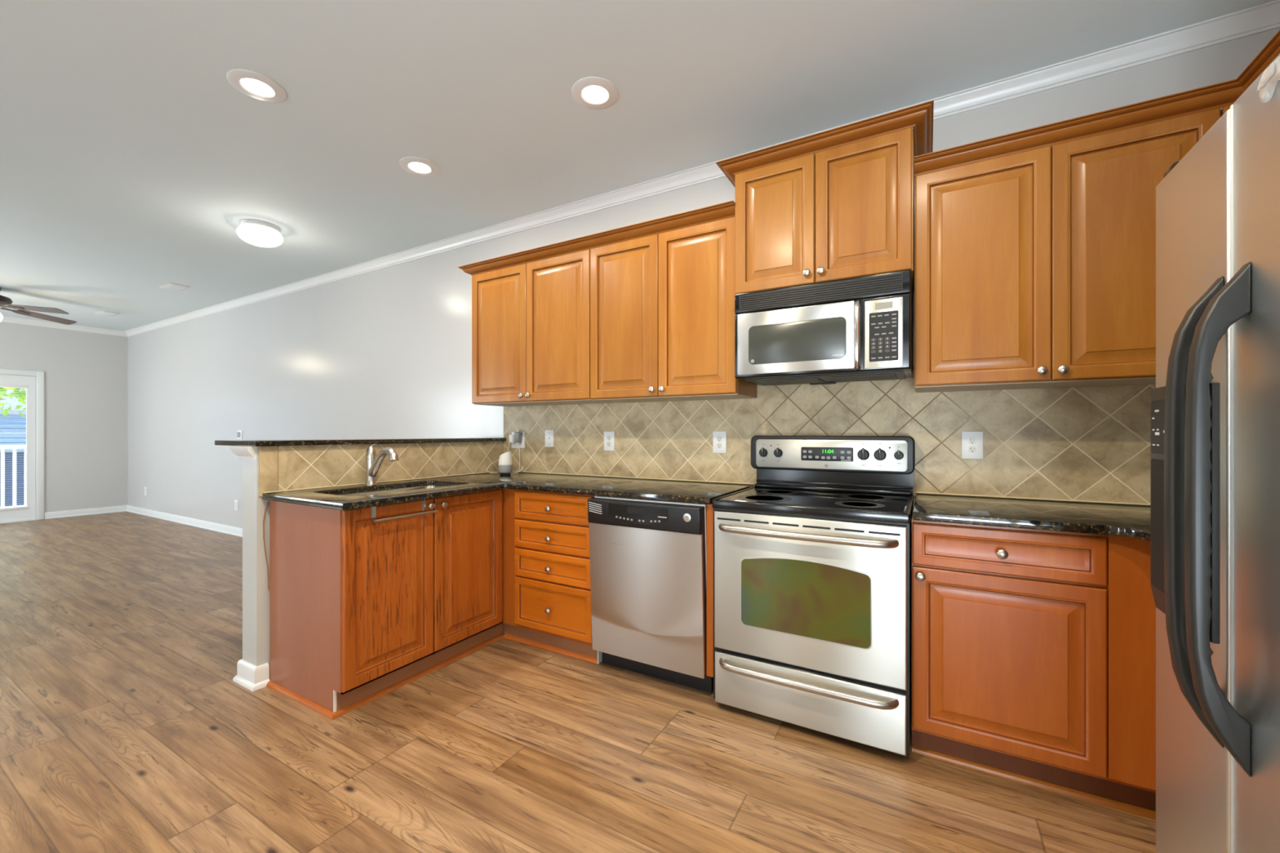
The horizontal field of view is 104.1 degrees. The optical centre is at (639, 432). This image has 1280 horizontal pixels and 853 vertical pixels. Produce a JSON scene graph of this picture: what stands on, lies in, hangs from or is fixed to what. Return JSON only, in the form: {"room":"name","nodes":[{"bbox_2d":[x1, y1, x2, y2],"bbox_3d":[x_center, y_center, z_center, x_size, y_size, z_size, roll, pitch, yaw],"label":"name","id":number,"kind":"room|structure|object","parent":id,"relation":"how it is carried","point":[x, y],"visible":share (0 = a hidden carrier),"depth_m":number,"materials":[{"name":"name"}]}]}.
{"room":"kitchen","nodes":[
{"label":"kitchen","id":0,"kind":"room"},
{"bbox_2d":[0,321,128,519],"bbox_3d":[-9.045,-0.167,5.676,0.100,2.740,4.620,0,0,30],"label":"wall","id":1,"kind":"structure","parent":0,"point":[86,374],"depth_m":7.21,"materials":[{"name":"paint"}]},
{"bbox_2d":[0,374,35,523],"bbox_3d":[-8.577,0.217,6.468,0.120,1.971,0.955,0,0,30],"label":"door","id":2,"kind":"structure","parent":1,"relation":"in","point":[17,393],"depth_m":6.75,"materials":[{"name":"white paint"}]},
{"bbox_2d":[0,368,44,519],"bbox_3d":[-8.819,0.180,6.049,0.118,2.045,2.072,0,0,30],"label":"trim","id":3,"kind":"structure","parent":1,"relation":"attached to","point":[39,375],"depth_m":6.88,"materials":[{"name":"white paint"}]},
{"bbox_2d":[44,505,127,519],"bbox_3d":[-8.046,1.158,7.285,0.026,0.090,0.833,0,0,30],"label":"baseboard","id":4,"kind":"structure","parent":1,"relation":"attached to","point":[58,514],"depth_m":7.25,"materials":[{"name":"white paint"}]},
{"bbox_2d":[242,441,503,679],"bbox_3d":[-1.467,0.634,3.071,0.162,1.137,1.580,0,0,30],"label":"wall","id":5,"kind":"structure","parent":0,"point":[281,468],"depth_m":2.49,"materials":[{"name":"tile"}]},
{"bbox_2d":[228,445,257,459],"bbox_3d":[-1.502,0.097,3.068,0.184,0.062,1.620,0,0,30],"label":"trim","id":6,"kind":"structure","parent":5,"relation":"attached to","point":[243,452],"depth_m":2.36,"materials":[{"name":"white paint"}]},
{"bbox_2d":[232,658,270,691],"bbox_3d":[-1.482,1.153,3.063,0.200,0.100,1.608,0,0,30],"label":"baseboard","id":7,"kind":"structure","parent":5,"relation":"attached to","point":[252,677],"depth_m":2.36,"materials":[{"name":"white paint"}]},
{"bbox_2d":[214,437,506,446],"bbox_3d":[-1.571,0.052,3.109,0.430,0.026,1.587,0,0,30],"label":"bar","id":8,"kind":"object","parent":5,"relation":"on","point":[355,441],"visible":1,"depth_m":2.73,"materials":[{"name":"black stone"}]},
{"bbox_2d":[0,511,1155,852],"bbox_3d":[-3.861,1.233,2.694,12.060,0.060,4.820,0,0,30],"label":"floor","id":9,"kind":"structure","parent":0,"point":[126,726],"depth_m":1.83,"materials":[{"name":"brown wood"}]},
{"bbox_2d":[262,488,504,719],"bbox_3d":[-1.144,0.762,2.838,0.650,0.882,1.456,0,0,30],"label":"base cabinet","id":10,"kind":"object","parent":9,"relation":"on","point":[362,610],"visible":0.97,"depth_m":2.29,"materials":[{"name":"brown wood"}]},
{"bbox_2d":[371,499,438,523],"bbox_3d":[-1.092,0.358,2.313,0.060,0.068,0.322,0,0,30],"label":"towel bar","id":11,"kind":"object","parent":10,"relation":"attached to","point":[374,519],"visible":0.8,"depth_m":2.27,"materials":[{"name":"silver metal"}]},
{"bbox_2d":[262,471,754,510],"bbox_3d":[-0.577,0.304,2.563,1.897,0.030,1.552,0,0,30],"label":"countertop","id":12,"kind":"structure","parent":10,"relation":"on","point":[684,491],"depth_m":2.58,"materials":[{"name":"black stone"}]},
{"bbox_2d":[364,444,399,485],"bbox_3d":[-1.396,0.175,2.701,0.256,0.225,0.060,0,0,30],"label":"faucet","id":13,"kind":"object","parent":12,"relation":"on","point":[373,462],"visible":1,"depth_m":2.72,"materials":[{"name":"grey metal"}]},
{"bbox_2d":[337,485,443,496],"bbox_3d":[-1.277,0.410,2.629,0.407,0.180,0.727,0,0,30],"label":"sink","id":14,"kind":"object","parent":12,"relation":"in","point":[367,493],"visible":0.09,"depth_m":2.79,"materials":[{"name":"silver metal"}]},
{"bbox_2d":[497,451,512,474],"bbox_3d":[-0.943,0.211,3.495,0.096,0.155,0.096,0,0,30],"label":"smart speaker","id":15,"kind":"object","parent":12,"relation":"on","point":[504,467],"visible":1,"depth_m":3.46},
{"bbox_2d":[593,495,706,506],"bbox_3d":[0.039,0.325,2.418,0.624,0.011,0.030,0,0,30],"label":"rail","id":16,"kind":"object","parent":12,"relation":"attached to","point":[593,495],"visible":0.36,"depth_m":2.38,"materials":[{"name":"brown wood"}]},
{"bbox_2d":[502,488,602,663],"bbox_3d":[-0.394,0.762,2.982,0.695,0.882,0.654,0,0,30],"label":"base cabinet","id":17,"kind":"object","parent":9,"relation":"on","point":[547,586],"visible":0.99,"depth_m":2.71,"materials":[{"name":"brown wood"}]},
{"bbox_2d":[587,496,713,693],"bbox_3d":[0.163,0.760,2.617,0.609,0.876,0.661,0,0,30],"label":"dishwasher","id":18,"kind":"object","parent":9,"relation":"on","point":[648,558],"visible":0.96,"depth_m":2.34,"materials":[{"name":"grey metal"}]},
{"bbox_2d":[705,506,706,555],"bbox_3d":[0.191,0.722,2.667,0.596,0.762,0.545,0,0,30],"label":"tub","id":19,"kind":"object","parent":18,"relation":"in","point":[705,506],"depth_m":2.29,"materials":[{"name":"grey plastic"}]},
{"bbox_2d":[706,503,713,677],"bbox_3d":[0.439,0.762,2.453,0.032,0.882,0.510,0,0,30],"label":"support","id":20,"kind":"object","parent":9,"relation":"on","point":[709,507],"visible":0.11,"depth_m":2.23,"materials":[{"name":"brown wood"}]},
{"bbox_2d":[712,435,915,755],"bbox_3d":[0.787,0.609,2.243,0.772,1.186,0.732,0,0,30],"label":"range","id":21,"kind":"object","parent":9,"relation":"on","point":[812,561],"visible":1,"depth_m":1.99,"materials":[{"name":"silver metal"}]},
{"bbox_2d":[712,487,914,524],"bbox_3d":[0.798,0.312,2.259,0.762,0.038,0.616,0,0,30],"label":"cooktop","id":22,"kind":"object","parent":21,"relation":"in","point":[823,504],"depth_m":2.09,"materials":[{"name":"black"}]},
{"bbox_2d":[911,515,1155,820],"bbox_3d":[1.583,0.762,1.562,1.286,0.882,1.146,0,0,30],"label":"base cabinet","id":23,"kind":"object","parent":9,"relation":"on","point":[1033,651],"visible":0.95,"depth_m":1.66,"materials":[{"name":"brown wood"}]},
{"bbox_2d":[912,493,1150,541],"bbox_3d":[1.583,0.304,1.558,1.282,0.030,1.140,0,0,30],"label":"countertop","id":24,"kind":"structure","parent":23,"relation":"on","point":[1131,521],"depth_m":1.78,"materials":[{"name":"black stone"}]},
{"bbox_2d":[1150,53,1279,852],"bbox_3d":[1.223,0.313,0.548,0.827,1.773,0.910,0,0,30],"label":"refrigerator","id":25,"kind":"object","parent":9,"relation":"on","point":[1215,401],"visible":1,"depth_m":0.81,"materials":[{"name":"silver metal"}]},
{"bbox_2d":[1257,56,1279,102],"bbox_3d":[0.917,-0.511,0.726,0.014,0.042,0.050,0,0,30],"label":"child lock","id":26,"kind":"object","parent":25,"relation":"attached to","point":[1269,78],"visible":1,"depth_m":0.73,"materials":[{"name":"white plastic"}]},
{"bbox_2d":[0,0,1275,331],"bbox_3d":[-3.861,-1.567,2.694,12.060,0.060,4.820,0,0,30],"label":"ceiling","id":27,"kind":"structure","parent":0,"point":[131,163],"depth_m":2.35,"materials":[{"name":"paint"}]},
{"bbox_2d":[0,287,76,324],"bbox_3d":[-6.891,-1.342,5.262,1.308,0.390,1.355,0,0,30],"label":"ceiling fan","id":28,"kind":"object","parent":27,"relation":"hanging from","point":[22,309],"visible":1,"depth_m":5.35,"materials":[{"name":"brown wood"}]},
{"bbox_2d":[94,311,119,316],"bbox_3d":[-6.879,-1.532,6.451,0.300,0.010,0.160,0,0,30],"label":"ceiling vent","id":29,"kind":"object","parent":27,"relation":"in","point":[102,313],"visible":1,"depth_m":6.43,"materials":[{"name":"white paint"}]},
{"bbox_2d":[159,282,190,291],"bbox_3d":[-4.908,-1.532,5.266,0.300,0.010,0.160,0,0,30],"label":"ceiling vent","id":30,"kind":"object","parent":27,"relation":"in","point":[170,286],"visible":1,"depth_m":5.25,"materials":[{"name":"white paint"}]},
{"bbox_2d":[226,68,286,102],"bbox_3d":[-1.699,-1.532,2.217,0.212,0.009,0.212,0,0,30],"label":"recessed light","id":31,"kind":"object","parent":27,"relation":"in","point":[255,85],"visible":1,"depth_m":2.21,"materials":[{"name":"white paint"}]},
{"bbox_2d":[236,218,283,247],"bbox_3d":[-2.824,-1.466,3.715,0.278,0.142,0.278,0,0,30],"label":"dome light","id":32,"kind":"object","parent":27,"relation":"attached to","point":[254,232],"visible":1,"depth_m":3.63,"materials":[{"name":"white glass"}]},
{"bbox_2d":[399,156,439,176],"bbox_3d":[-1.275,-1.532,2.888,0.212,0.009,0.212,0,0,30],"label":"recessed light","id":33,"kind":"object","parent":27,"relation":"in","point":[420,166],"visible":1,"depth_m":2.88,"materials":[{"name":"white paint"}]},
{"bbox_2d":[571,76,618,109],"bbox_3d":[-0.204,-1.532,2.263,0.212,0.009,0.212,0,0,30],"label":"recessed light","id":34,"kind":"object","parent":27,"relation":"in","point":[591,92],"visible":1,"depth_m":2.25,"materials":[{"name":"white paint"}]},
{"bbox_2d":[128,27,1279,528],"bbox_3d":[-2.688,-0.167,4.733,12.060,2.740,0.115,0,0,30],"label":"wall","id":35,"kind":"structure","parent":0,"point":[385,353],"depth_m":3.47,"materials":[{"name":"paint"}]},
{"bbox_2d":[144,486,146,495],"bbox_3d":[-7.207,0.856,7.279,0.080,0.120,0.008,0,0,30],"label":"outlet plate","id":36,"kind":"object","parent":35,"relation":"attached to","point":[145,488],"visible":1,"depth_m":7.27,"materials":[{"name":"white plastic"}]},
{"bbox_2d":[125,505,242,537],"bbox_3d":[-4.516,1.158,5.721,7.706,0.090,0.026,0,0,30],"label":"baseboard","id":37,"kind":"structure","parent":35,"relation":"attached to","point":[233,531],"depth_m":6.50,"materials":[{"name":"white paint"}]},
{"bbox_2d":[234,499,238,510],"bbox_3d":[-4.736,0.850,5.857,0.080,0.120,0.008,0,0,30],"label":"outlet plate","id":38,"kind":"object","parent":35,"relation":"attached to","point":[236,501],"visible":1,"depth_m":5.85,"materials":[{"name":"white plastic"}]},
{"bbox_2d":[236,430,242,439],"bbox_3d":[-4.662,0.028,5.813,0.120,0.100,0.011,0,0,30],"label":"light switch","id":39,"kind":"object","parent":35,"relation":"attached to","point":[239,433],"visible":1,"depth_m":5.80,"materials":[{"name":"white plastic"}]},
{"bbox_2d":[485,435,514,473],"bbox_3d":[-0.996,0.151,3.572,0.105,0.269,0.204,0,0,30],"label":"power adapter","id":40,"kind":"object","parent":35,"relation":"attached to","point":[511,437],"visible":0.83,"depth_m":3.60,"materials":[{"name":"white plastic"}]},
{"bbox_2d":[511,429,523,473],"bbox_3d":[-0.865,0.133,3.556,0.073,0.304,0.139,0,0,-4],"label":"power adapter","id":41,"kind":"object","parent":35,"relation":"attached to","point":[517,435],"visible":1,"depth_m":3.58,"materials":[{"name":"grey plastic"}]},
{"bbox_2d":[511,431,524,448],"bbox_3d":[-0.887,0.055,3.632,0.125,0.118,0.008,0,0,30],"label":"outlet plate","id":42,"kind":"object","parent":35,"relation":"attached to","point":[514,445],"visible":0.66,"depth_m":3.62,"materials":[{"name":"white plastic"}]},
{"bbox_2d":[471,248,617,406],"bbox_3d":[-0.640,-0.629,3.286,0.983,0.878,0.374,0,0,30],"label":"upper cabinet","id":43,"kind":"object","parent":35,"relation":"attached to","point":[531,322],"visible":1,"depth_m":3.13,"materials":[{"name":"brown wood"}]},
{"bbox_2d":[457,200,734,275],"bbox_3d":[-0.293,-1.095,3.070,1.942,0.051,0.402,0,0,30],"label":"crown molding","id":44,"kind":"structure","parent":43,"relation":"attached to","point":[725,210],"depth_m":2.80,"materials":[{"name":"brown wood"}]},
{"bbox_2d":[545,430,553,447],"bbox_3d":[-0.633,0.043,3.487,0.076,0.118,0.007,0,0,30],"label":"outlet plate","id":45,"kind":"object","parent":35,"relation":"attached to","point":[548,433],"visible":1,"depth_m":3.48,"materials":[{"name":"white plastic"}]},
{"bbox_2d":[604,431,614,450],"bbox_3d":[-0.200,0.057,3.237,0.080,0.124,0.008,0,0,30],"label":"outlet plate","id":46,"kind":"object","parent":35,"relation":"attached to","point":[609,437],"visible":1,"depth_m":3.23,"materials":[{"name":"white plastic"}]},
{"bbox_2d":[0,0,1279,337],"bbox_3d":[-3.861,-1.501,2.694,11.860,0.072,4.620,0,0,30],"label":"trim","id":47,"kind":"structure","parent":35,"relation":"attached to","point":[1261,18],"depth_m":2.30,"materials":[{"name":"white paint"}]},
{"bbox_2d":[590,216,756,403],"bbox_3d":[0.170,-0.628,2.819,0.886,0.880,0.374,0,0,30],"label":"upper cabinet","id":48,"kind":"object","parent":35,"relation":"attached to","point":[662,304],"visible":0.98,"depth_m":2.66,"materials":[{"name":"brown wood"}]},
{"bbox_2d":[712,431,726,453],"bbox_3d":[0.456,0.057,2.860,0.080,0.124,0.008,0,0,30],"label":"outlet plate","id":49,"kind":"object","parent":35,"relation":"attached to","point":[719,438],"visible":1,"depth_m":2.86,"materials":[{"name":"white plastic"}]},
{"bbox_2d":[716,442,721,448],"bbox_3d":[0.454,0.076,2.858,0.029,0.034,0.002,0,0,30],"label":"receptacle","id":50,"kind":"object","parent":49,"relation":"attached to","point":[718,444],"depth_m":2.86,"materials":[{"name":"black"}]},
{"bbox_2d":[716,435,721,441],"bbox_3d":[0.454,0.037,2.858,0.029,0.034,0.002,0,0,30],"label":"receptacle","id":51,"kind":"object","parent":49,"relation":"attached to","point":[718,437],"depth_m":2.86,"materials":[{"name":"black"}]},
{"bbox_2d":[715,100,933,293],"bbox_3d":[0.869,-0.986,2.376,0.906,0.633,0.446,0,0,30],"label":"upper cabinet","id":52,"kind":"object","parent":35,"relation":"attached to","point":[845,210],"visible":0.98,"depth_m":2.21,"materials":[{"name":"brown wood"}]},
{"bbox_2d":[734,269,913,386],"bbox_3d":[0.868,-0.455,2.371,0.746,0.419,0.443,0,0,30],"label":"microwave","id":53,"kind":"object","parent":52,"relation":"attached to","point":[857,328],"visible":1,"depth_m":2.19,"materials":[{"name":"silver metal"}]},
{"bbox_2d":[961,431,982,458],"bbox_3d":[1.503,0.058,2.258,0.080,0.124,0.008,0,0,30],"label":"outlet plate","id":54,"kind":"object","parent":35,"relation":"attached to","point":[971,442],"visible":1,"depth_m":2.26,"materials":[{"name":"white plastic"}]},
{"bbox_2d":[968,445,976,453],"bbox_3d":[1.502,0.077,2.255,0.029,0.034,0.002,0,0,30],"label":"receptacle","id":55,"kind":"object","parent":54,"relation":"attached to","point":[972,449],"depth_m":2.25,"materials":[{"name":"white plastic"}]},
{"bbox_2d":[968,436,976,444],"bbox_3d":[1.502,0.038,2.255,0.029,0.034,0.002,0,0,30],"label":"receptacle","id":56,"kind":"object","parent":54,"relation":"attached to","point":[972,440],"depth_m":2.25,"materials":[{"name":"white plastic"}]},
{"bbox_2d":[914,107,1220,392],"bbox_3d":[1.604,-0.628,1.994,0.884,0.880,0.374,0,0,30],"label":"upper cabinet","id":57,"kind":"object","parent":35,"relation":"attached to","point":[1034,268],"visible":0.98,"depth_m":1.86,"materials":[{"name":"brown wood"}]},
{"bbox_3d":[1.323,-0.167,-0.288,0.100,2.740,4.620,0,0,30],"label":"wall","id":58,"kind":"structure","parent":0,"visible":0},
{"bbox_2d":[1220,105,1230,116],"bbox_3d":[1.727,-0.630,0.919,0.394,0.877,2.116,0,0,30],"label":"upper cabinet","id":59,"kind":"object","parent":58,"relation":"attached to","point":[1224,109],"visible":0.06,"depth_m":1.64,"materials":[{"name":"brown wood"}]},
{"bbox_2d":[914,29,1279,176],"bbox_3d":[1.121,-1.095,1.075,0.963,0.051,1.782,0,0,30],"label":"crown molding","id":60,"kind":"structure","parent":59,"relation":"attached to","point":[1224,94],"depth_m":1.76,"materials":[{"name":"brown wood"}]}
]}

